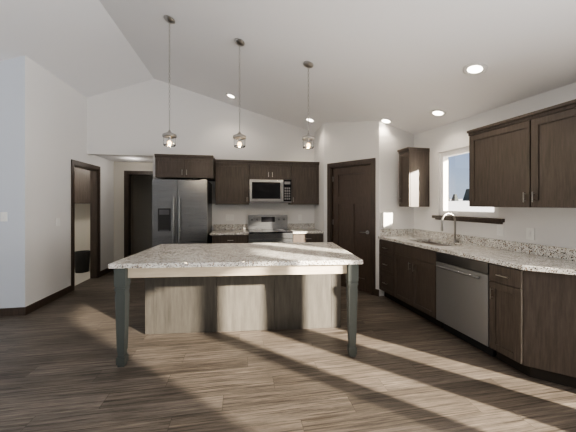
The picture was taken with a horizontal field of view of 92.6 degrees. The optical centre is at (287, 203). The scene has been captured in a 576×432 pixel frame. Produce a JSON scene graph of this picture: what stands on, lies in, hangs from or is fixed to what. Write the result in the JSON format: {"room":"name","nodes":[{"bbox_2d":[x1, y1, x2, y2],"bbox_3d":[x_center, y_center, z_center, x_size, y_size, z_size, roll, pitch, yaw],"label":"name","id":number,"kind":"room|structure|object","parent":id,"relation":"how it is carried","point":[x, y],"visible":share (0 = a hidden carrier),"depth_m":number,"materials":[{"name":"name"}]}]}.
{"room":"kitchen","nodes":[
{"label":"kitchen","id":0,"kind":"room"},
{"bbox_2d":[0,55,24,307],"bbox_3d":[-4.971,-0.240,3.284,3.278,3.299,0.120,0,0,-10],"label":"wall","id":1,"kind":"structure","parent":0,"point":[12,179],"depth_m":3.47,"materials":[{"name":"white paint"}]},
{"bbox_2d":[0,212,6,220],"bbox_3d":[-3.569,0.160,3.452,0.072,0.116,0.012,0,0,-10],"label":"light switch","id":2,"kind":"object","parent":1,"relation":"attached to","point":[3,216],"visible":1,"depth_m":3.45,"materials":[{"name":"white plastic"}]},
{"bbox_2d":[0,306,27,316],"bbox_3d":[-4.903,1.360,3.229,3.193,0.100,0.013,0,0,-10],"label":"baseboard","id":3,"kind":"structure","parent":1,"relation":"attached to","point":[20,311],"depth_m":3.47,"materials":[{"name":"brown wood"}]},
{"bbox_2d":[25,56,113,306],"bbox_3d":[-3.614,-0.240,4.755,0.120,3.300,2.568,0,0,-10],"label":"wall","id":4,"kind":"structure","parent":0,"point":[55,125],"depth_m":4.00,"materials":[{"name":"white paint"}]},
{"bbox_2d":[28,285,71,313],"bbox_3d":[-3.416,1.360,3.974,0.013,0.100,0.933,0,0,-10],"label":"baseboard","id":5,"kind":"structure","parent":4,"relation":"attached to","point":[32,307],"depth_m":3.90,"materials":[{"name":"brown wood"}]},
{"bbox_2d":[56,218,59,225],"bbox_3d":[-3.441,0.270,4.124,0.012,0.116,0.072,0,0,-10],"label":"light switch","id":6,"kind":"object","parent":4,"relation":"attached to","point":[57,221],"visible":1,"depth_m":4.11,"materials":[{"name":"white plastic"}]},
{"bbox_2d":[71,159,99,290],"bbox_3d":[-3.625,0.345,4.868,0.136,2.130,0.900,0,0,-10],"label":"door frame","id":7,"kind":"structure","parent":4,"relation":"attached to","point":[94,221],"depth_m":5.22,"materials":[{"name":"brown wood"}]},
{"bbox_2d":[100,268,113,276],"bbox_3d":[-3.691,1.360,5.617,0.013,0.100,0.600,0,0,-10],"label":"baseboard","id":8,"kind":"structure","parent":4,"relation":"attached to","point":[105,271],"depth_m":5.53,"materials":[{"name":"brown wood"}]},
{"bbox_2d":[0,0,153,96],"bbox_3d":[-3.925,-1.548,-0.175,4.600,1.925,10.150,0,0,-10],"label":"ceiling","id":9,"kind":"structure","parent":0,"point":[84,48],"depth_m":3.53,"materials":[{"name":"white paint"}]},
{"bbox_2d":[75,204,89,268],"bbox_3d":[-4.778,0.130,5.953,1.780,2.560,0.120,0,0,-10],"label":"wall","id":10,"kind":"structure","parent":0,"point":[82,227],"depth_m":5.95,"materials":[{"name":"grey paint"}]},
{"bbox_2d":[75,167,89,203],"bbox_3d":[-4.519,-0.400,5.738,1.220,0.780,0.384,0,0,-10],"label":"cabinet","id":11,"kind":"object","parent":10,"relation":"attached to","point":[82,186],"depth_m":5.64,"materials":[{"name":"brown wood"}]},
{"bbox_2d":[95,155,152,162],"bbox_3d":[-3.139,-0.970,5.609,1.340,0.120,1.040,0,0,-10],"label":"ceiling","id":12,"kind":"structure","parent":0,"point":[130,159],"depth_m":5.50,"materials":[{"name":"white paint"}]},
{"bbox_2d":[131,175,132,254],"bbox_3d":[-4.122,0.130,6.697,0.120,2.560,1.430,0,0,-10],"label":"wall","id":13,"kind":"structure","parent":0,"point":[131,214],"depth_m":7.35,"materials":[{"name":"grey paint"}]},
{"bbox_2d":[114,162,152,261],"bbox_3d":[-3.215,0.180,6.063,1.340,2.460,0.120,0,0,-10],"label":"wall","id":14,"kind":"structure","parent":0,"point":[120,168],"depth_m":5.93,"materials":[{"name":"grey paint"}]},
{"bbox_2d":[124,171,152,257],"bbox_3d":[-3.105,0.345,6.073,0.900,2.130,0.136,0,0,-10],"label":"door frame","id":15,"kind":"structure","parent":14,"relation":"attached to","point":[127,213],"depth_m":5.95,"materials":[{"name":"brown wood"}]},
{"bbox_2d":[133,175,152,254],"bbox_3d":[-3.352,0.130,7.611,1.940,2.560,0.120,0,0,-10],"label":"wall","id":16,"kind":"structure","parent":0,"point":[142,212],"depth_m":7.45,"materials":[{"name":"grey paint"}]},
{"bbox_2d":[87,79,313,230],"bbox_3d":[-0.824,-0.450,5.408,5.840,3.720,0.120,0,0,-10],"label":"wall","id":17,"kind":"structure","parent":0,"point":[200,124],"depth_m":5.19,"materials":[{"name":"white paint"}]},
{"bbox_2d":[154,154,214,180],"bbox_3d":[-1.766,-0.625,4.855,0.928,0.380,0.654,0,0,-10],"label":"upper cabinet","id":18,"kind":"object","parent":17,"relation":"attached to","point":[182,167],"visible":1,"depth_m":4.57,"materials":[{"name":"brown wood"}]},
{"bbox_2d":[226,214,233,220],"bbox_3d":[-1.119,0.260,5.291,0.152,0.116,0.012,0,0,-10],"label":"outlet","id":19,"kind":"object","parent":17,"relation":"attached to","point":[229,217],"depth_m":5.29,"materials":[{"name":"white plastic"}]},
{"bbox_2d":[215,159,248,204],"bbox_3d":[-1.032,-0.393,5.120,0.603,0.805,0.374,0,0,-10],"label":"upper cabinet","id":20,"kind":"object","parent":17,"relation":"attached to","point":[231,182],"visible":1,"depth_m":4.97,"materials":[{"name":"brown wood"}]},
{"bbox_2d":[249,160,290,179],"bbox_3d":[-0.352,-0.625,5.234,0.784,0.340,0.374,0,0,-10],"label":"upper cabinet","id":21,"kind":"object","parent":17,"relation":"attached to","point":[271,170],"visible":1,"depth_m":5.08,"materials":[{"name":"brown wood"}]},
{"bbox_2d":[249,179,290,202],"bbox_3d":[-0.345,-0.234,5.196,0.768,0.428,0.447,0,0,-10],"label":"microwave","id":22,"kind":"object","parent":21,"relation":"attached to","point":[268,191],"visible":1,"depth_m":5.02,"materials":[{"name":"silver metal"}]},
{"bbox_2d":[288,161,318,204],"bbox_3d":[0.299,-0.393,5.343,0.544,0.805,0.374,0,0,-10],"label":"upper cabinet","id":23,"kind":"object","parent":17,"relation":"attached to","point":[304,183],"visible":0.98,"depth_m":5.20,"materials":[{"name":"brown wood"}]},
{"bbox_2d":[0,269,575,431],"bbox_3d":[-1.374,1.468,1.696,10.250,0.124,13.000,0,0,-10],"label":"floor","id":24,"kind":"structure","parent":0,"point":[405,370],"depth_m":2.21,"materials":[{"name":"brown wood"}]},
{"bbox_2d":[75,250,89,272],"bbox_3d":[-4.270,1.198,5.704,0.292,0.425,0.292,0,0,-10],"label":"bin","id":25,"kind":"object","parent":24,"relation":"on","point":[82,261],"visible":0.9,"depth_m":5.61,"materials":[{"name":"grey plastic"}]},
{"bbox_2d":[152,178,211,246],"bbox_3d":[-1.784,0.500,4.738,0.835,1.820,0.819,0,0,-10],"label":"fridge","id":26,"kind":"object","parent":24,"relation":"on","point":[181,211],"visible":0.67,"depth_m":4.41,"materials":[{"name":"silver metal"}]},
{"bbox_2d":[210,224,248,242],"bbox_3d":[-1.046,0.900,4.976,0.649,1.020,0.654,0,0,-10],"label":"base cabinet","id":27,"kind":"object","parent":24,"relation":"on","point":[229,233],"visible":0.23,"depth_m":4.73,"materials":[{"name":"brown"}]},
{"bbox_2d":[114,264,358,366],"bbox_3d":[-0.467,0.981,3.013,2.160,0.858,1.157,0,0,-5],"label":"kitchen island","id":28,"kind":"object","parent":24,"relation":"on","point":[206,299],"visible":0.81,"depth_m":3.02,"materials":[{"name":"grey paint"}]},
{"bbox_2d":[108,242,362,268],"bbox_3d":[-0.467,0.530,3.007,2.220,0.040,1.180,0,0,-5],"label":"island countertop","id":29,"kind":"structure","parent":28,"relation":"on","point":[234,254],"depth_m":2.67,"materials":[{"name":"stone"}]},
{"bbox_2d":[248,215,292,242],"bbox_3d":[-0.340,0.810,5.065,0.772,1.200,0.702,0,0,-10],"label":"range","id":30,"kind":"object","parent":24,"relation":"on","point":[268,229],"visible":0.52,"depth_m":5.23,"materials":[{"name":"silver metal"}]},
{"bbox_2d":[288,223,323,242],"bbox_3d":[0.313,0.900,5.203,0.559,1.020,0.654,0,0,-10],"label":"base cabinet","id":31,"kind":"object","parent":24,"relation":"on","point":[305,232],"visible":0.31,"depth_m":4.94,"materials":[{"name":"brown"}]},
{"bbox_2d":[379,241,393,300],"bbox_3d":[1.740,0.970,4.063,0.647,0.880,0.475,0,0,-10],"label":"base cabinet","id":32,"kind":"object","parent":24,"relation":"on","point":[386,248],"depth_m":4.02,"materials":[{"name":"brown wood"}]},
{"bbox_2d":[394,241,405,307],"bbox_3d":[1.845,0.970,3.702,0.678,0.880,0.490,0,0,-10],"label":"base cabinet","id":33,"kind":"object","parent":24,"relation":"on","point":[399,249],"depth_m":3.73,"materials":[{"name":"brown wood"}]},
{"bbox_2d":[406,245,465,327],"bbox_3d":[1.903,0.970,3.360,0.678,0.880,0.441,0,0,-10],"label":"base cabinet","id":34,"kind":"object","parent":24,"relation":"on","point":[420,263],"depth_m":3.33,"materials":[{"name":"brown wood"}]},
{"bbox_2d":[436,252,494,356],"bbox_3d":[1.987,0.973,2.854,0.611,0.875,0.614,0,0,-14],"label":"dishwasher","id":35,"kind":"object","parent":24,"relation":"on","point":[462,298],"visible":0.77,"depth_m":2.74,"materials":[{"name":"silver metal"}]},
{"bbox_2d":[489,265,521,371],"bbox_3d":[2.150,0.970,2.428,0.640,0.880,0.325,0,0,-10],"label":"base cabinet","id":36,"kind":"object","parent":24,"relation":"on","point":[505,285],"depth_m":2.35,"materials":[{"name":"brown wood"}]},
{"bbox_2d":[522,269,575,387],"bbox_3d":[2.249,0.970,2.032,0.670,0.880,0.611,0,0,-10],"label":"base cabinet","id":37,"kind":"object","parent":24,"relation":"on","point":[532,310],"depth_m":2.15,"materials":[{"name":"brown wood"}]},
{"bbox_2d":[378,233,575,280],"bbox_3d":[2.004,0.509,2.992,0.844,0.038,2.684,0,0,-10],"label":"countertop","id":38,"kind":"structure","parent":37,"relation":"on","point":[504,258],"depth_m":2.62,"materials":[{"name":"beige stone"}]},
{"bbox_2d":[426,241,445,244],"bbox_3d":[1.878,0.617,3.541,0.443,0.202,0.629,0,0,-10],"label":"sink","id":39,"kind":"object","parent":38,"relation":"in","point":[427,242],"depth_m":3.69,"materials":[{"name":"silver metal"}]},
{"bbox_2d":[438,213,461,240],"bbox_3d":[2.038,0.299,3.451,0.241,0.382,0.118,0,0,-10],"label":"faucet","id":40,"kind":"object","parent":38,"relation":"on","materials":[{"name":"silver metal"}]},
{"bbox_2d":[314,124,323,241],"bbox_3d":[0.651,-0.018,5.260,0.120,2.857,0.660,0,0,-10],"label":"wall","id":41,"kind":"structure","parent":0,"point":[319,158],"depth_m":5.15,"materials":[{"name":"white paint"}]},
{"bbox_2d":[99,0,575,134],"bbox_3d":[0.859,-1.688,0.625,5.100,1.643,10.150,0,0,-10],"label":"ceiling","id":42,"kind":"structure","parent":0,"point":[401,64],"depth_m":2.87,"materials":[{"name":"white paint"}]},
{"bbox_2d":[162,15,176,146],"bbox_3d":[-1.335,-1.378,3.099,0.150,1.446,0.150,0,0,-10],"label":"pendant light","id":43,"kind":"object","parent":42,"relation":"hanging from","point":[169,138],"visible":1,"depth_m":3.07,"materials":[{"name":"silver metal"}]},
{"bbox_2d":[225,93,235,98],"bbox_3d":[-1.010,-1.908,4.867,0.190,0.060,0.196,0,0,-10],"label":"recessed light","id":44,"kind":"object","parent":42,"relation":"in","point":[229,95],"visible":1,"depth_m":4.86,"materials":[{"name":"white plastic"}]},
{"bbox_2d":[233,38,245,147],"bbox_3d":[-0.556,-1.268,3.161,0.150,1.226,0.150,0,0,-10],"label":"pendant light","id":45,"kind":"object","parent":42,"relation":"hanging from","point":[239,138],"visible":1,"depth_m":3.12,"materials":[{"name":"silver metal"}]},
{"bbox_2d":[302,61,314,148],"bbox_3d":[0.239,-1.155,3.223,0.150,1.001,0.150,0,0,-10],"label":"pendant light","id":46,"kind":"object","parent":42,"relation":"hanging from","point":[308,139],"visible":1,"depth_m":3.19,"materials":[{"name":"silver metal"}]},
{"bbox_2d":[305,118,314,122],"bbox_3d":[0.396,-1.511,4.959,0.190,0.060,0.196,0,0,-10],"label":"recessed light","id":47,"kind":"object","parent":42,"relation":"in","point":[311,120],"visible":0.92,"depth_m":4.96,"materials":[{"name":"white plastic"}]},
{"bbox_2d":[379,118,392,123],"bbox_3d":[1.476,-1.248,4.145,0.190,0.060,0.196,0,0,-10],"label":"recessed light","id":48,"kind":"object","parent":42,"relation":"in","point":[385,121],"visible":0.98,"depth_m":4.14,"materials":[{"name":"white plastic"}]},
{"bbox_2d":[430,109,446,116],"bbox_3d":[1.911,-1.156,3.505,0.190,0.060,0.196,0,0,-10],"label":"recessed light","id":49,"kind":"object","parent":42,"relation":"in","point":[438,113],"visible":1,"depth_m":3.50,"materials":[{"name":"white plastic"}]},
{"bbox_2d":[463,63,487,75],"bbox_3d":[1.735,-1.250,2.553,0.190,0.060,0.196,0,0,-10],"label":"recessed light","id":50,"kind":"object","parent":42,"relation":"in","point":[472,69],"visible":1,"depth_m":2.55,"materials":[{"name":"white plastic"}]},
{"bbox_2d":[324,121,378,289],"bbox_3d":[1.061,-0.018,4.607,1.038,2.857,0.120,0,0,44],"label":"wall","id":51,"kind":"structure","parent":0,"point":[347,141],"depth_m":4.52,"materials":[{"name":"white paint"}]},
{"bbox_2d":[327,158,375,294],"bbox_3d":[1.063,0.350,4.593,0.900,2.120,0.136,0,0,44],"label":"door frame","id":52,"kind":"structure","parent":51,"relation":"attached to","point":[371,162],"depth_m":4.30,"materials":[{"name":"brown wood"}]},
{"bbox_2d":[333,165,369,292],"bbox_3d":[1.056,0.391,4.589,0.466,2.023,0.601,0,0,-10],"label":"pantry door","id":53,"kind":"structure","parent":51,"relation":"in","point":[351,209],"depth_m":4.54,"materials":[{"name":"brown wood"}]},
{"bbox_2d":[379,121,413,295],"bbox_3d":[1.679,0.069,4.336,0.620,2.682,0.120,0,0,-14],"label":"wall","id":54,"kind":"structure","parent":0,"point":[392,140],"depth_m":4.26,"materials":[{"name":"white paint"}]},
{"bbox_2d":[381,212,392,228],"bbox_3d":[1.500,0.254,4.185,0.160,0.247,0.084,0,0,-14],"label":"dispenser","id":55,"kind":"object","parent":54,"relation":"attached to","point":[386,220],"visible":1,"depth_m":4.15,"materials":[{"name":"white plastic"}]},
{"bbox_2d":[414,82,575,248],"bbox_3d":[2.875,0.139,1.068,0.120,2.543,10.000,0,0,-14],"label":"wall","id":56,"kind":"structure","parent":0,"point":[555,227],"depth_m":2.99,"materials":[{"name":"white paint"}]},
{"bbox_2d":[397,147,429,206],"bbox_3d":[1.861,-0.388,4.096,0.374,0.855,0.243,0,0,-14],"label":"upper cabinet","id":57,"kind":"object","parent":56,"relation":"attached to","point":[413,176],"visible":1,"depth_m":3.99,"materials":[{"name":"brown wood"}]},
{"bbox_2d":[432,146,504,223],"bbox_3d":[2.243,-0.249,3.456,0.150,0.938,0.996,0,0,-14],"label":"kitchen window","id":58,"kind":"structure","parent":56,"relation":"in","point":[489,217],"depth_m":3.62,"materials":[{"name":"white plastic"}]},
{"bbox_2d":[497,225,503,235],"bbox_3d":[2.324,0.290,3.012,0.009,0.116,0.072,0,0,-12],"label":"outlet","id":59,"kind":"object","parent":56,"relation":"attached to","point":[500,228],"depth_m":3.01,"materials":[{"name":"white plastic"}]},
{"bbox_2d":[467,99,575,207],"bbox_3d":[2.253,-0.383,2.524,0.374,0.825,1.073,0,0,-14],"label":"upper cabinet","id":60,"kind":"object","parent":56,"relation":"attached to","point":[527,160],"visible":1,"depth_m":2.43,"materials":[{"name":"brown wood"}]},
{"bbox_2d":[526,228,534,239],"bbox_3d":[2.395,0.294,2.720,0.013,0.116,0.072,0,0,-12],"label":"outlet","id":61,"kind":"object","parent":56,"relation":"attached to","point":[530,233],"depth_m":2.71,"materials":[{"name":"white plastic"}]},
{"label":"outside","id":62,"kind":"structure","parent":0,"visible":0},
{"bbox_2d":[448,199,493,211],"bbox_3d":[208.698,-4.234,34.924,416.800,12.287,600.000,0,0,-10],"label":"ground","id":63,"kind":"structure","parent":62,"point":[464,207],"depth_m":48.03,"materials":[{"name":"white"}]},
{"bbox_2d":[448,189,468,200],"bbox_3d":[134.929,-5.916,20.619,26.604,9.293,397.705,0,0,-10],"label":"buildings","id":64,"kind":"structure","parent":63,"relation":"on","point":[465,194],"depth_m":154.97,"materials":[{"name":"grey"}]}
]}

